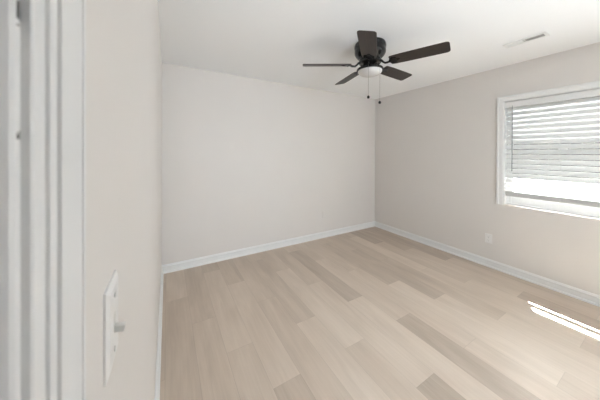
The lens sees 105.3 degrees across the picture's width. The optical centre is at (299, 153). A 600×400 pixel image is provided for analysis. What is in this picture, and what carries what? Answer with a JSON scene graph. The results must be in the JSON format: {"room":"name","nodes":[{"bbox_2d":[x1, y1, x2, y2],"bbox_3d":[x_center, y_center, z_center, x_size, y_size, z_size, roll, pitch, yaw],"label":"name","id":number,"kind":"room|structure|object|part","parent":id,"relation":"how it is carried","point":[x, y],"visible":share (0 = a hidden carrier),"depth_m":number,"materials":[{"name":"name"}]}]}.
{"room":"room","nodes":[
{"label":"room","id":0,"kind":"room"},
{"bbox_2d":[86,0,161,399],"bbox_3d":[-0.512,0.190,0.652,0.115,2.460,4.540,0,0,-30],"label":"wall","id":1,"kind":"structure","parent":0,"point":[124,60],"depth_m":0.37,"materials":[{"name":"paint"}]},
{"bbox_2d":[0,0,85,399],"bbox_3d":[-0.121,0.348,0.108,0.017,2.113,0.067,0,0,-30],"label":"trim","id":2,"kind":"structure","parent":1,"relation":"attached to","point":[43,42],"depth_m":0.09,"materials":[{"name":"paint"}]},
{"bbox_2d":[103,270,125,386],"bbox_3d":[-0.214,0.197,0.269,0.016,0.097,0.059,0,0,-30],"label":"light switch","id":3,"kind":"object","parent":1,"relation":"attached to","point":[111,326],"visible":1,"depth_m":0.25,"materials":[{"name":"plastic"}]},
{"bbox_3d":[-0.219,0.197,0.267,0.005,0.097,0.059,0,0,-30],"label":"plate","id":4,"kind":"part","parent":3,"relation":"part of","materials":[{"name":"plastic"}]},
{"bbox_2d":[154,265,163,399],"bbox_3d":[-0.867,1.348,1.399,0.022,0.096,2.905,0,0,-30],"label":"baseboard","id":5,"kind":"structure","parent":1,"relation":"attached to","point":[159,341],"depth_m":1.59,"materials":[{"name":"paint"}]},
{"bbox_2d":[161,63,374,264],"bbox_3d":[-0.095,0.180,3.586,3.787,2.460,0.120,0,0,-30],"label":"wall","id":6,"kind":"structure","parent":0,"point":[247,162],"depth_m":3.22,"materials":[{"name":"paint"}]},
{"bbox_2d":[162,221,374,273],"bbox_3d":[-0.076,1.343,3.522,3.517,0.096,0.022,0,0,-30],"label":"baseboard","id":7,"kind":"structure","parent":6,"relation":"attached to","point":[172,267],"depth_m":3.21,"materials":[{"name":"paint"}]},
{"bbox_2d":[158,0,599,98],"bbox_3d":[1.078,-1.087,1.565,3.787,0.100,4.780,0,0,-30],"label":"ceiling","id":8,"kind":"structure","parent":0,"point":[268,40],"depth_m":1.99,"materials":[{"name":"white paint"}]},
{"bbox_2d":[303,30,450,103],"bbox_3d":[0.686,-0.744,2.200,1.211,0.594,1.237,0,0,-30],"label":"ceiling fan","id":9,"kind":"object","parent":8,"relation":"hanging from","point":[370,49],"visible":1,"depth_m":2.05,"materials":[{"name":"black metal"}]},
{"bbox_3d":[0.252,-0.843,2.179,0.453,0.036,0.134,0,0,1],"label":"blade","id":10,"kind":"part","parent":9,"relation":"part of","materials":[{"name":"brown wood"}]},
{"bbox_3d":[0.543,-0.843,2.565,0.134,0.036,0.453,0,0,-17],"label":"blade","id":11,"kind":"part","parent":9,"relation":"part of","materials":[{"name":"brown wood"}]},
{"bbox_3d":[0.529,-0.840,1.782,0.134,0.036,0.453,0,0,19],"label":"blade","id":12,"kind":"part","parent":9,"relation":"part of","materials":[{"name":"brown wood"}]},
{"bbox_3d":[0.663,-0.758,2.171,0.221,0.052,0.221,0,0,-30],"label":"lamp shade","id":13,"kind":"part","parent":9,"relation":"part of","materials":[{"name":"white glass"}]},
{"bbox_3d":[1.001,-0.841,2.407,0.453,0.036,0.134,0,0,-35],"label":"blade","id":14,"kind":"part","parent":9,"relation":"part of","materials":[{"name":"brown wood"}]},
{"bbox_3d":[0.992,-0.839,1.923,0.453,0.036,0.134,0,0,37],"label":"blade","id":15,"kind":"part","parent":9,"relation":"part of","materials":[{"name":"brown wood"}]},
{"bbox_2d":[502,32,549,47],"bbox_3d":[2.054,-1.031,2.090,0.110,0.009,0.290,0,0,-30],"label":"ceiling vent","id":16,"kind":"object","parent":8,"relation":"in","point":[544,34],"visible":1,"depth_m":2.08,"materials":[{"name":"metal"}]},
{"bbox_2d":[160,227,599,399],"bbox_3d":[1.055,1.403,1.567,3.517,0.001,4.540,0,0,-30],"label":"floor","id":17,"kind":"structure","parent":0,"point":[372,313],"depth_m":1.81,"materials":[{"name":"wood"}]},
{"bbox_2d":[375,42,599,295],"bbox_3d":[2.642,0.195,2.478,0.140,2.460,4.540,0,0,-30],"label":"wall","id":18,"kind":"structure","parent":0,"point":[436,144],"depth_m":3.01,"materials":[{"name":"paint"}]},
{"bbox_2d":[375,221,599,306],"bbox_3d":[2.568,1.357,2.442,0.022,0.096,4.540,0,0,-30],"label":"baseboard","id":19,"kind":"structure","parent":18,"relation":"attached to","point":[585,296],"depth_m":2.69,"materials":[{"name":"paint"}]},
{"bbox_2d":[485,233,491,243],"bbox_3d":[2.343,1.054,2.845,0.008,0.114,0.072,0,0,-30],"label":"wall outlet","id":20,"kind":"object","parent":18,"relation":"attached to","point":[488,237],"visible":1,"depth_m":2.84,"materials":[{"name":"plastic"}]},
{"bbox_2d":[496,80,599,217],"bbox_3d":[2.714,-0.025,2.365,0.189,1.302,1.035,0,0,-30],"label":"window","id":21,"kind":"structure","parent":18,"relation":"in","point":[501,198],"depth_m":2.60,"materials":[{"name":"paint"}]},
{"bbox_2d":[505,89,599,207],"bbox_3d":[2.674,-0.051,2.342,0.066,1.105,0.889,0,0,-30],"label":"window blind","id":22,"kind":"object","parent":21,"relation":"attached to","point":[518,161],"visible":1,"depth_m":2.37,"materials":[{"name":"paint"}]},
{"bbox_3d":[2.514,-0.036,2.634,0.050,1.048,0.002,0,0,-30],"label":"ladder cord","id":23,"kind":"part","parent":22,"relation":"part of","materials":[{"name":"white fabric"}]},
{"bbox_3d":[2.677,0.493,2.347,0.026,0.017,0.885,0,0,-30],"label":"rail","id":24,"kind":"part","parent":22,"relation":"part of","materials":[{"name":"white plastic"}]},
{"bbox_3d":[2.679,-0.034,2.348,0.050,1.048,0.002,0,0,-30],"label":"ladder cord","id":25,"kind":"part","parent":22,"relation":"part of","materials":[{"name":"white fabric"}]},
{"bbox_3d":[2.723,0.272,2.373,0.030,0.632,0.869,0,0,-30],"label":"sash","id":26,"kind":"part","parent":21,"relation":"part of","materials":[{"name":"plastic"}]},
{"label":"outside","id":27,"kind":"structure","parent":0,"visible":0},
{"bbox_3d":[12.079,1.745,8.159,21.830,0.050,30.000,0,0,-30],"label":"ground","id":28,"kind":"structure","parent":27,"visible":0},
{"bbox_2d":[512,142,599,195],"bbox_3d":[6.356,0.713,4.325,0.020,2.000,7.910,0,0,-30],"label":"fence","id":29,"kind":"object","parent":28,"relation":"on","point":[595,142],"depth_m":5.23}
]}

